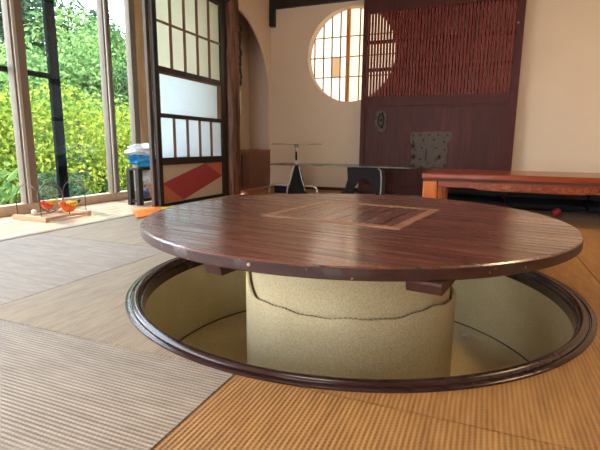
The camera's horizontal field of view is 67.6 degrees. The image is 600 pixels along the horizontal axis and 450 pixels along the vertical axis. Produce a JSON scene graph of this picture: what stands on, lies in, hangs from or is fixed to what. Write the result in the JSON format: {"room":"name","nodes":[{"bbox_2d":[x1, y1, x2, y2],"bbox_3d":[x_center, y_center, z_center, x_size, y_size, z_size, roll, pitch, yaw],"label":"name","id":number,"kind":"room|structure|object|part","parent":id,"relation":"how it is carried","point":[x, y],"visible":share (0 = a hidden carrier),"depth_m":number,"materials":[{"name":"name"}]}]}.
{"room":"japanese tatami room","nodes":[
{"label":"japanese tatami room","id":0,"kind":"room"},
{"bbox_2d":[0,195,227,237],"bbox_3d":[-2.213,0.207,1.835,0.770,0.090,6.400,5,11,22],"label":"floor","id":1,"kind":"structure","parent":0,"point":[9,227],"depth_m":3.03,"materials":[{"name":"beige wood"}]},
{"bbox_2d":[13,180,90,222],"bbox_3d":[-1.687,-0.173,3.047,0.305,0.243,0.360,5,11,22],"label":"stand","id":2,"kind":"object","parent":1,"relation":"on","point":[29,217],"visible":0.96,"depth_m":2.98,"materials":[{"name":"brown wood"}]},
{"bbox_3d":[-1.751,-0.043,2.915,0.305,0.032,0.030,5,11,22],"label":"rail","id":3,"kind":"part","parent":2,"relation":"part of","materials":[{"name":"brown wood"}]},
{"bbox_3d":[-1.792,-0.078,3.107,0.024,0.016,0.300,5,11,22],"label":"rail","id":4,"kind":"part","parent":2,"relation":"part of","materials":[{"name":"brown wood"}]},
{"bbox_2d":[39,199,57,210],"bbox_3d":[-1.643,-0.130,2.930,0.052,0.077,0.144,5,11,22],"label":"bird figurine","id":5,"kind":"object","parent":2,"relation":"on","point":[48,204],"visible":0.98,"depth_m":2.91,"materials":[{"name":"ceramic"}]},
{"bbox_2d":[39,185,59,197],"bbox_3d":[-1.692,-0.222,3.014,0.085,0.091,0.150,5,11,22],"label":"air plant","id":6,"kind":"object","parent":2,"relation":"hanging from","point":[50,191],"visible":0.98,"depth_m":3.00,"materials":[{"name":"green plant"}]},
{"bbox_3d":[-1.589,-0.062,3.026,0.024,0.016,0.300,5,11,22],"label":"rail","id":7,"kind":"part","parent":2,"relation":"part of","materials":[{"name":"brown wood"}]},
{"bbox_2d":[57,199,80,213],"bbox_3d":[-1.572,-0.123,3.056,0.068,0.100,0.188,5,11,22],"label":"bird figurine","id":8,"kind":"object","parent":2,"relation":"on","point":[69,206],"visible":1,"depth_m":3.03,"materials":[{"name":"ceramic"}]},
{"bbox_3d":[-1.626,-0.096,3.216,0.305,0.032,0.030,5,11,22],"label":"rail","id":9,"kind":"part","parent":2,"relation":"part of","materials":[{"name":"brown wood"}]},
{"bbox_2d":[126,168,151,205],"bbox_3d":[-1.270,-0.352,3.906,0.128,0.300,0.519,5,11,22],"label":"wooden rack","id":10,"kind":"object","parent":1,"relation":"on","point":[140,199],"visible":0.55,"depth_m":3.68,"materials":[{"name":"brown wood"}]},
{"bbox_3d":[-1.401,-0.311,3.710,0.036,0.285,0.048,5,11,22],"label":"leg","id":11,"kind":"part","parent":10,"relation":"part of","materials":[{"name":"brown wood"}]},
{"bbox_3d":[-1.318,-0.304,3.677,0.036,0.285,0.048,5,11,22],"label":"leg","id":12,"kind":"part","parent":10,"relation":"part of","materials":[{"name":"brown wood"}]},
{"bbox_2d":[127,154,155,167],"bbox_3d":[-1.294,-0.555,3.821,0.195,0.162,0.432,5,11,22],"label":"bag","id":13,"kind":"object","parent":10,"relation":"on","point":[142,161],"visible":0.49,"depth_m":3.68,"materials":[{"name":"blue plastic"}]},
{"bbox_2d":[124,143,148,154],"bbox_3d":[-1.297,-0.633,3.805,0.222,0.127,0.456,5,11,22],"label":"bag","id":14,"kind":"object","parent":13,"relation":"on","point":[138,149],"visible":0.43,"depth_m":3.67,"materials":[{"name":"white plastic"}]},
{"bbox_2d":[143,188,149,197],"bbox_3d":[-1.319,-0.269,3.790,0.084,0.084,0.133,5,11,22],"label":"pouch","id":15,"kind":"object","parent":10,"relation":"on","point":[146,193],"visible":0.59,"depth_m":3.78,"materials":[{"name":"blue plastic"}]},
{"bbox_2d":[142,171,150,184],"bbox_3d":[-1.280,-0.403,3.826,0.095,0.126,0.288,5,11,22],"label":"bag","id":16,"kind":"object","parent":10,"relation":"hanging from","point":[146,176],"visible":0.39,"depth_m":3.77,"materials":[{"name":"white plastic"}]},
{"bbox_2d":[142,0,157,206],"bbox_3d":[-0.958,-1.102,3.826,0.027,1.800,1.000,5,11,22],"label":"screen","id":17,"kind":"object","parent":1,"relation":"on","point":[144,2],"visible":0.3,"depth_m":3.39,"materials":[{"name":"brown wood"}]},
{"bbox_2d":[148,0,228,206],"bbox_3d":[-0.909,-1.105,3.844,0.030,1.800,1.020,5,11,22],"label":"screen","id":18,"kind":"object","parent":1,"relation":"on","point":[188,37],"visible":0.98,"depth_m":3.79,"materials":[{"name":"brown wood"}]},
{"bbox_3d":[-0.917,-1.602,3.736,0.002,0.657,0.881,5,11,22],"label":"paper pane","id":19,"kind":"part","parent":18,"relation":"part of","materials":[{"name":"beige paper"}]},
{"bbox_3d":[-0.927,-1.084,3.814,0.003,0.310,0.825,5,11,22],"label":"paper pane","id":20,"kind":"part","parent":18,"relation":"part of","materials":[{"name":"white paper"}]},
{"bbox_3d":[-0.916,-1.258,3.796,0.030,0.040,0.881,5,11,22],"label":"rail","id":21,"kind":"part","parent":18,"relation":"part of","materials":[{"name":"brown wood"}]},
{"bbox_3d":[-0.925,-0.749,3.888,0.002,0.311,0.881,5,11,22],"label":"paper pane","id":22,"kind":"part","parent":18,"relation":"part of","materials":[{"name":"white paper"}]},
{"bbox_3d":[-0.919,-0.918,3.856,0.030,0.032,0.881,5,11,22],"label":"rail","id":23,"kind":"part","parent":18,"relation":"part of","materials":[{"name":"brown wood"}]},
{"bbox_3d":[-0.926,-0.390,3.951,0.004,0.305,0.881,5,11,22],"label":"panel","id":24,"kind":"part","parent":18,"relation":"part of","materials":[{"name":"beige paper"}]},
{"bbox_3d":[-0.922,-0.568,3.919,0.030,0.057,0.881,5,11,22],"label":"rail","id":25,"kind":"part","parent":18,"relation":"part of","materials":[{"name":"brown wood"}]},
{"bbox_3d":[-0.925,-0.227,3.979,0.030,0.025,0.881,5,11,22],"label":"rail","id":26,"kind":"part","parent":18,"relation":"part of","materials":[{"name":"brown wood"}]},
{"bbox_3d":[-0.910,-1.956,3.671,0.030,0.063,0.881,5,11,22],"label":"rail","id":27,"kind":"part","parent":18,"relation":"part of","materials":[{"name":"brown wood"}]},
{"bbox_2d":[225,0,241,194],"bbox_3d":[-0.671,-1.516,4.343,0.174,2.450,0.182,9,13,38],"label":"pillar","id":28,"kind":"structure","parent":1,"relation":"on","point":[233,27],"depth_m":4.33,"materials":[{"name":"brown wood"}]},
{"bbox_2d":[238,0,270,184],"bbox_3d":[-0.513,-1.546,4.771,0.030,2.540,0.880,5,11,22],"label":"wall","id":29,"kind":"structure","parent":0,"point":[256,12],"depth_m":4.90,"materials":[{"name":"paint"}]},
{"bbox_2d":[0,194,241,241],"bbox_3d":[-1.832,0.236,1.681,0.055,0.094,6.400,5,11,22],"label":"trim","id":30,"kind":"structure","parent":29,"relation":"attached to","point":[132,214],"depth_m":2.71,"materials":[{"name":"brown wood"}]},
{"bbox_2d":[238,11,267,189],"bbox_3d":[-0.806,-1.562,4.846,0.570,2.540,0.960,5,11,22],"label":"wall niche","id":31,"kind":"object","parent":29,"relation":"in","point":[254,87],"visible":0.12,"depth_m":5.21,"materials":[{"name":"paint"}]},
{"bbox_2d":[240,149,270,190],"bbox_3d":[-0.617,-0.628,5.010,0.287,0.423,0.765,5,11,22],"label":"base cabinet","id":32,"kind":"object","parent":31,"relation":"on","point":[255,167],"visible":0.5,"depth_m":4.96,"materials":[{"name":"brown wood"}]},
{"bbox_3d":[-0.578,-0.577,4.748,0.012,0.340,0.140,5,11,22],"label":"cupboard door","id":33,"kind":"part","parent":32,"relation":"part of","materials":[{"name":"brown wood"}]},
{"bbox_2d":[226,189,541,214],"bbox_3d":[0.749,0.336,1.086,5.168,0.030,7.236,5,11,22],"label":"floor","id":34,"kind":"structure","parent":0,"point":[309,191],"depth_m":4.70,"materials":[{"name":"beige wood"}]},
{"bbox_2d":[241,186,273,193],"bbox_3d":[-0.450,-0.394,4.973,0.110,0.022,0.750,5,11,22],"label":"board","id":35,"kind":"object","parent":34,"relation":"on","point":[254,190],"visible":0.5,"depth_m":4.86,"materials":[{"name":"brown wood"}]},
{"bbox_2d":[274,185,289,192],"bbox_3d":[-0.158,-0.392,4.825,0.170,0.075,0.200,5,11,22],"label":"storage box","id":36,"kind":"object","parent":34,"relation":"on","point":[277,189],"visible":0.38,"depth_m":4.74,"materials":[{"name":"plastic"}]},
{"bbox_2d":[268,144,418,194],"bbox_3d":[0.406,-0.552,4.507,1.515,0.515,0.351,5,11,22],"label":"glass table","id":37,"kind":"object","parent":34,"relation":"on","point":[375,174],"visible":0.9,"depth_m":4.35,"materials":[{"name":"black metal"}]},
{"bbox_3d":[-0.041,-0.453,4.551,0.218,0.296,0.018,5,11,22],"label":"leg trim","id":38,"kind":"part","parent":37,"relation":"part of","materials":[{"name":"silver metal"}]},
{"bbox_3d":[-0.023,-0.458,4.576,0.203,0.296,0.030,5,11,22],"label":"leg","id":39,"kind":"part","parent":37,"relation":"part of","materials":[{"name":"black paint"}]},
{"bbox_3d":[0.420,-0.597,4.494,1.475,0.011,0.340,5,11,22],"label":"glass","id":40,"kind":"part","parent":37,"relation":"part of","materials":[{"name":"clear glass"}]},
{"bbox_3d":[0.595,-0.410,4.333,0.474,0.296,0.040,5,11,22],"label":"leg","id":41,"kind":"part","parent":37,"relation":"part of","materials":[{"name":"black metal"}]},
{"bbox_3d":[0.751,-0.391,4.240,0.046,0.296,0.014,5,11,22],"label":"leg trim","id":42,"kind":"part","parent":37,"relation":"part of","materials":[{"name":"silver metal"}]},
{"bbox_2d":[448,195,504,206],"bbox_3d":[1.496,-0.225,3.946,0.540,0.085,0.540,5,11,22],"label":"floor cushion","id":43,"kind":"object","parent":34,"relation":"on","point":[498,201],"visible":0.42,"depth_m":3.71,"materials":[{"name":"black fabric"}]},
{"bbox_2d":[449,187,505,196],"bbox_3d":[1.499,-0.311,3.934,0.540,0.085,0.540,5,11,22],"label":"floor cushion","id":44,"kind":"object","parent":43,"relation":"on","point":[455,191],"visible":0.44,"depth_m":3.69,"materials":[{"name":"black fabric"}]},
{"bbox_2d":[422,169,599,198],"bbox_3d":[1.765,-0.187,3.070,1.745,0.322,0.665,5,11,22],"label":"table","id":45,"kind":"object","parent":34,"relation":"on","point":[436,182],"visible":0.94,"depth_m":2.91,"materials":[{"name":"orange wood"}]},
{"bbox_3d":[0.905,-0.177,3.126,0.097,0.268,0.088,5,11,22],"label":"leg","id":46,"kind":"part","parent":45,"relation":"part of","materials":[{"name":"orange wood"}]},
{"bbox_3d":[1.115,-0.265,3.630,0.097,0.268,0.088,5,11,22],"label":"leg","id":47,"kind":"part","parent":45,"relation":"part of","materials":[{"name":"orange wood"}]},
{"bbox_2d":[505,196,585,211],"bbox_3d":[2.014,-0.184,3.737,0.540,0.085,0.540,5,11,22],"label":"floor cushion","id":48,"kind":"object","parent":34,"relation":"on","point":[518,203],"visible":0.86,"depth_m":3.53,"materials":[{"name":"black fabric"}]},
{"bbox_2d":[507,192,586,200],"bbox_3d":[2.017,-0.269,3.726,0.540,0.085,0.540,5,11,22],"label":"floor cushion","id":49,"kind":"object","parent":48,"relation":"on","point":[539,196],"visible":0.44,"depth_m":3.49,"materials":[{"name":"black fabric"}]},
{"bbox_2d":[271,0,599,187],"bbox_3d":[1.868,-1.451,4.356,5.800,2.540,0.140,5,11,22],"label":"wall","id":50,"kind":"structure","parent":0,"point":[557,124],"depth_m":4.28,"materials":[{"name":"paint"}]},
{"bbox_2d":[269,0,355,27],"bbox_3d":[0.198,-2.497,4.759,1.145,0.650,0.060,5,11,22],"label":"trim rail","id":51,"kind":"object","parent":50,"relation":"attached to","point":[274,5],"visible":1,"depth_m":4.90,"materials":[{"name":"brown wood"}]},
{"bbox_2d":[305,186,357,191],"bbox_3d":[0.153,-0.428,5.161,1.080,0.035,0.018,5,11,22],"label":"baseboard","id":52,"kind":"structure","parent":50,"relation":"attached to","point":[318,187],"depth_m":5.08,"materials":[{"name":"brown wood"}]},
{"bbox_2d":[311,8,394,101],"bbox_3d":[0.573,-1.831,4.861,1.010,1.010,0.039,5,11,22],"label":"round window","id":53,"kind":"structure","parent":50,"relation":"in","point":[337,50],"depth_m":4.92,"materials":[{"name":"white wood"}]},
{"bbox_3d":[1.345,-2.376,4.264,1.562,0.095,0.130,5,11,22],"label":"lintel","id":54,"kind":"object","parent":50,"relation":"attached to","visible":0},
{"bbox_2d":[358,0,526,198],"bbox_3d":[1.333,-1.312,4.421,1.486,2.045,0.062,5,11,22],"label":"door","id":55,"kind":"structure","parent":54,"relation":"attached to","point":[472,131],"depth_m":4.40,"materials":[{"name":"brown wood"}]},
{"bbox_3d":[0.842,-1.077,4.656,0.135,0.226,0.009,5,11,22],"label":"handle plate","id":56,"kind":"part","parent":55,"relation":"part of","materials":[{"name":"metal"}]},
{"bbox_3d":[1.317,-0.354,4.603,1.370,0.095,0.048,5,11,22],"label":"rail","id":57,"kind":"part","parent":55,"relation":"part of","materials":[{"name":"brown wood"}]},
{"bbox_3d":[1.312,-0.758,4.516,0.412,0.374,0.008,5,11,22],"label":"lock plate","id":58,"kind":"part","parent":55,"relation":"part of","materials":[{"name":"metal"}]},
{"bbox_3d":[1.321,-0.797,4.524,1.370,0.805,0.026,5,11,22],"label":"panel","id":59,"kind":"part","parent":55,"relation":"part of","materials":[{"name":"brown wood"}]},
{"bbox_3d":[1.314,-0.794,4.508,1.370,0.805,0.010,5,11,22],"label":"panel moulding","id":60,"kind":"part","parent":55,"relation":"part of","materials":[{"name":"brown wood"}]},
{"bbox_3d":[1.333,-2.205,4.273,1.370,0.235,0.048,5,11,22],"label":"rail","id":61,"kind":"part","parent":55,"relation":"part of","materials":[{"name":"brown wood"}]},
{"bbox_3d":[1.325,-1.240,4.445,1.370,0.095,0.048,5,11,22],"label":"rail","id":62,"kind":"part","parent":55,"relation":"part of","materials":[{"name":"brown wood"}]},
{"bbox_3d":[0.745,0.381,1.095,5.180,0.058,7.240,5,11,22],"label":"floor","id":63,"kind":"structure","parent":0,"visible":0},
{"bbox_2d":[0,234,162,305],"bbox_3d":[-1.210,0.171,1.914,0.903,0.030,0.908,5,11,22],"label":"mat","id":64,"kind":"object","parent":63,"relation":"on","point":[31,265],"visible":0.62,"depth_m":1.94,"materials":[{"name":"beige wicker"}]},
{"bbox_2d":[42,215,154,247],"bbox_3d":[-0.860,0.025,2.754,0.903,0.030,0.926,5,11,22],"label":"mat","id":65,"kind":"object","parent":63,"relation":"on","point":[126,230],"visible":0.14,"depth_m":2.56,"materials":[{"name":"beige wicker"}]},
{"bbox_2d":[132,206,164,217],"bbox_3d":[-1.105,-0.099,3.307,0.250,0.013,0.559,-3,11,-21],"label":"cloth","id":66,"kind":"object","parent":65,"relation":"on","point":[143,212],"visible":0.72,"depth_m":3.29,"materials":[{"name":"orange fabric"}]},
{"bbox_2d":[0,252,207,366],"bbox_3d":[-0.380,0.238,1.581,0.883,0.030,0.908,5,11,22],"label":"mat","id":67,"kind":"object","parent":63,"relation":"on","point":[92,308],"visible":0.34,"depth_m":1.36,"materials":[{"name":"beige wicker"}]},
{"bbox_2d":[0,320,234,449],"bbox_3d":[-0.728,0.384,0.744,0.883,0.030,0.919,5,11,22],"label":"mat","id":68,"kind":"object","parent":63,"relation":"on","point":[58,391],"visible":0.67,"depth_m":0.91,"materials":[{"name":"beige wicker"}]},
{"bbox_2d":[125,257,597,392],"bbox_3d":[0.183,0.386,1.729,1.580,0.389,1.580,5,11,22],"label":"pit","id":69,"kind":"object","parent":63,"relation":"in","point":[520,326],"visible":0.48,"depth_m":1.80,"materials":[{"name":"brown wood"}]},
{"bbox_2d":[246,271,455,378],"bbox_3d":[0.183,0.283,1.711,0.772,0.548,0.772,5,11,22],"label":"table base","id":70,"kind":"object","parent":69,"relation":"in","point":[324,327],"depth_m":1.37,"materials":[{"name":"beige carpet"}]},
{"bbox_2d":[140,193,583,295],"bbox_3d":[0.185,-0.008,1.657,1.463,0.067,1.467,5,11,22],"label":"round table","id":71,"kind":"object","parent":70,"relation":"on","point":[426,244],"visible":1,"depth_m":1.24,"materials":[{"name":"brown wood"}]},
{"bbox_3d":[0.212,-0.047,1.705,0.510,0.006,0.510,6,12,30],"label":"lid frame","id":72,"kind":"part","parent":71,"relation":"part of","materials":[{"name":"brown wood"}]},
{"bbox_3d":[0.214,-0.047,1.707,0.438,0.005,0.435,6,12,30],"label":"square lid","id":73,"kind":"part","parent":71,"relation":"part of","materials":[{"name":"brown wood"}]},
{"bbox_2d":[153,375,572,449],"bbox_3d":[0.103,0.451,0.411,0.904,0.030,0.919,5,11,22],"label":"mat","id":74,"kind":"object","parent":63,"relation":"on","point":[246,413],"visible":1,"depth_m":0.81,"materials":[{"name":"brown wicker"}]},
{"bbox_2d":[290,297,599,449],"bbox_3d":[0.451,0.305,1.247,0.904,0.030,0.908,5,11,22],"label":"mat","id":75,"kind":"object","parent":63,"relation":"on","point":[559,406],"visible":0.61,"depth_m":0.89,"materials":[{"name":"brown wicker"}]},
{"bbox_2d":[536,256,599,298],"bbox_3d":[0.800,0.158,2.086,0.904,0.030,0.926,5,11,22],"label":"mat","id":76,"kind":"object","parent":63,"relation":"on","point":[572,273],"visible":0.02,"depth_m":1.75,"materials":[{"name":"beige wicker"}]},
{"bbox_2d":[539,210,599,221],"bbox_3d":[2.405,-0.096,3.590,0.901,0.030,1.276,5,11,22],"label":"mat","id":77,"kind":"object","parent":63,"relation":"on","point":[587,216],"visible":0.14,"depth_m":3.31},
{"bbox_2d":[552,208,561,215],"bbox_3d":[1.886,-0.093,3.291,0.062,0.062,0.062,5,11,22],"label":"ball","id":78,"kind":"object","parent":77,"relation":"on","point":[556,212],"visible":1,"depth_m":3.27,"materials":[{"name":"rubber"}]},
{"bbox_2d":[576,199,599,212],"bbox_3d":[2.533,-0.142,3.529,0.540,0.085,0.540,5,11,22],"label":"floor cushion","id":79,"kind":"object","parent":77,"relation":"on","point":[592,206],"visible":0.66,"depth_m":3.45,"materials":[{"name":"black fabric"}]},
{"bbox_2d":[587,195,599,201],"bbox_3d":[2.535,-0.227,3.518,0.540,0.085,0.540,5,11,22],"label":"floor cushion","id":80,"kind":"object","parent":79,"relation":"on","point":[590,197],"visible":0.23,"depth_m":3.37,"materials":[{"name":"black fabric"}]},
{"bbox_2d":[560,220,599,246],"bbox_3d":[1.989,0.079,2.590,0.901,0.030,0.911,5,11,22],"label":"mat","id":81,"kind":"object","parent":63,"relation":"on","point":[590,231],"visible":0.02,"depth_m":2.75,"materials":[{"name":"beige wicker"}]},
{"bbox_2d":[577,246,599,283],"bbox_3d":[1.639,0.226,1.749,0.901,0.030,0.926,5,11,22],"label":"mat","id":82,"kind":"object","parent":63,"relation":"on","point":[589,257],"visible":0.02,"depth_m":2.04,"materials":[{"name":"wicker"}]},
{"bbox_3d":[-2.244,-1.002,1.637,0.700,2.540,6.400,5,11,22],"label":"wall window","id":83,"kind":"structure","parent":0,"visible":0},
{"bbox_2d":[0,0,69,197],"bbox_3d":[-2.577,-0.906,1.822,0.030,2.100,3.655,5,11,22],"label":"window","id":84,"kind":"structure","parent":83,"relation":"attached to","point":[53,75],"depth_m":3.46,"materials":[{"name":"black metal"}]},
{"bbox_2d":[0,0,154,216],"bbox_3d":[-2.592,-0.994,1.574,0.105,2.540,6.020,5,11,22],"label":"window","id":85,"kind":"structure","parent":83,"relation":"attached to","point":[12,17],"depth_m":3.75,"materials":[{"name":"beige wood"}]},
{"bbox_3d":[-1.959,-1.139,3.099,0.060,1.980,0.105,5,11,22],"label":"frame","id":86,"kind":"part","parent":85,"relation":"part of","materials":[{"name":"beige wood"}]},
{"bbox_3d":[-2.635,0.150,1.676,0.080,0.070,5.810,5,11,22],"label":"rail","id":87,"kind":"part","parent":85,"relation":"part of","materials":[{"name":"beige wood"}]},
{"bbox_3d":[-1.653,-1.267,3.835,0.060,1.980,0.080,5,11,22],"label":"frame","id":88,"kind":"part","parent":85,"relation":"part of","materials":[{"name":"beige wood"}]},
{"bbox_3d":[-1.536,-1.316,4.115,0.060,1.980,0.065,5,11,22],"label":"frame","id":89,"kind":"part","parent":85,"relation":"part of","materials":[{"name":"beige wood"}]},
{"label":"outside","id":90,"kind":"structure","parent":0,"visible":0},
{"bbox_3d":[-12.676,-1.402,12.709,26.880,0.080,38.000,5,11,22],"label":"ground","id":91,"kind":"structure","parent":90,"visible":0},
{"bbox_2d":[0,161,19,205],"bbox_3d":[-2.805,-0.263,3.763,1.017,0.992,0.742,-5,11,-27],"label":"plant","id":92,"kind":"object","parent":91,"relation":"on","point":[4,196],"visible":0.81,"depth_m":3.85,"materials":[{"name":"green plant"}]},
{"bbox_2d":[0,93,54,204],"bbox_3d":[-3.555,-0.675,4.998,1.563,1.738,1.884,5,11,22],"label":"shrub","id":93,"kind":"object","parent":91,"relation":"on","point":[3,140],"visible":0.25,"depth_m":4.92,"materials":[{"name":"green plant"}]},
{"bbox_2d":[0,0,72,88],"bbox_3d":[-6.857,-3.752,10.058,3.648,5.586,4.554,5,11,22],"label":"tree","id":94,"kind":"object","parent":91,"relation":"on","point":[65,10],"visible":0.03,"depth_m":9.81,"materials":[{"name":"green plant"}]},
{"bbox_2d":[0,37,77,200],"bbox_3d":[-4.624,-1.547,7.099,2.637,2.867,2.421,-5,11,-27],"label":"tree","id":95,"kind":"object","parent":91,"relation":"on","point":[4,79],"visible":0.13,"depth_m":6.81,"materials":[{"name":"green plant"}]},
{"bbox_2d":[0,0,90,99],"bbox_3d":[-6.019,-3.397,10.171,3.074,4.860,2.566,-6,12,-34],"label":"tree","id":96,"kind":"object","parent":91,"relation":"on","point":[26,15],"visible":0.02,"depth_m":9.62,"materials":[{"name":"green plant"}]},
{"bbox_2d":[4,61,99,166],"bbox_3d":[-4.292,-1.536,7.916,1.980,2.506,1.930,2,10,10],"label":"tree","id":97,"kind":"object","parent":91,"relation":"on","point":[65,78],"visible":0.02,"depth_m":7.43,"materials":[{"name":"green plant"}]},
{"bbox_2d":[0,86,107,204],"bbox_3d":[-3.143,-0.740,5.327,1.816,1.758,1.667,5,11,22],"label":"shrub","id":98,"kind":"object","parent":91,"relation":"on","point":[9,107],"visible":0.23,"depth_m":5.08,"materials":[{"name":"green plant"}]},
{"bbox_2d":[15,171,94,202],"bbox_3d":[-2.561,-0.216,4.700,0.970,0.764,0.946,5,11,22],"label":"shrub","id":99,"kind":"object","parent":91,"relation":"on","point":[72,186],"visible":0.2,"depth_m":4.57,"materials":[{"name":"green plant"}]},
{"bbox_2d":[1,0,125,93],"bbox_3d":[-5.073,-2.835,9.931,3.168,3.918,3.662,3,10,13],"label":"tree","id":100,"kind":"object","parent":91,"relation":"on","point":[61,17],"visible":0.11,"depth_m":9.32,"materials":[{"name":"green plant"}]},
{"bbox_2d":[0,76,130,202],"bbox_3d":[-2.770,-0.823,5.419,1.819,1.878,1.990,5,11,22],"label":"shrub","id":101,"kind":"object","parent":91,"relation":"on","point":[73,115],"visible":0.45,"depth_m":5.16,"materials":[{"name":"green plant"}]},
{"bbox_2d":[15,29,129,168],"bbox_3d":[-3.639,-1.729,7.589,2.395,3.098,2.530,-5,11,-27],"label":"tree","id":102,"kind":"object","parent":91,"relation":"on","point":[86,70],"visible":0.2,"depth_m":7.36,"materials":[{"name":"green plant"}]},
{"bbox_2d":[70,165,125,194],"bbox_3d":[-2.438,-0.406,5.766,1.015,0.748,1.099,5,11,22],"label":"shrub","id":103,"kind":"object","parent":91,"relation":"on","point":[92,177],"visible":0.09,"depth_m":5.54,"materials":[{"name":"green plant"}]},
{"bbox_2d":[73,65,128,148],"bbox_3d":[-3.223,-1.625,8.295,1.878,2.574,2.138,8,13,37],"label":"tree","id":104,"kind":"object","parent":91,"relation":"on","point":[123,88],"visible":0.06,"depth_m":7.87,"materials":[{"name":"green plant"}]},
{"bbox_2d":[72,109,132,189],"bbox_3d":[-2.598,-0.851,6.322,1.661,1.588,1.580,5,11,22],"label":"shrub","id":105,"kind":"object","parent":91,"relation":"on","point":[101,114],"visible":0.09,"depth_m":5.97,"materials":[{"name":"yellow plant"}]},
{"bbox_2d":[81,8,123,61],"bbox_3d":[-5.152,-3.477,11.912,2.391,4.436,2.396,5,11,22],"label":"tree","id":106,"kind":"object","parent":91,"relation":"on","point":[91,12],"visible":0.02,"depth_m":11.46,"materials":[{"name":"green plant"}]},
{"bbox_2d":[84,23,127,91],"bbox_3d":[-4.460,-2.832,10.833,3.122,3.694,2.555,7,12,31],"label":"tree","id":107,"kind":"object","parent":91,"relation":"on","point":[120,38],"visible":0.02,"depth_m":9.95,"materials":[{"name":"green plant"}]},
{"bbox_2d":[113,40,126,96],"bbox_3d":[-3.295,-2.710,10.634,2.934,3.564,3.646,-9,14,-43],"label":"tree","id":108,"kind":"object","parent":91,"relation":"on","point":[123,43],"visible":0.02,"depth_m":9.53,"materials":[{"name":"green plant"}]},
{"bbox_2d":[115,66,128,123],"bbox_3d":[-2.604,-1.734,8.304,2.105,2.754,1.956,5,11,22],"label":"tree","id":109,"kind":"object","parent":91,"relation":"on","point":[125,70],"visible":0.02,"depth_m":7.83,"materials":[{"name":"green plant"}]},
{"bbox_2d":[117,102,132,187],"bbox_3d":[-2.158,-0.983,6.676,1.771,1.810,1.705,8,12,35],"label":"shrub","id":110,"kind":"object","parent":91,"relation":"on","point":[127,102],"visible":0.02,"depth_m":6.15,"materials":[{"name":"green plant"}]}
]}

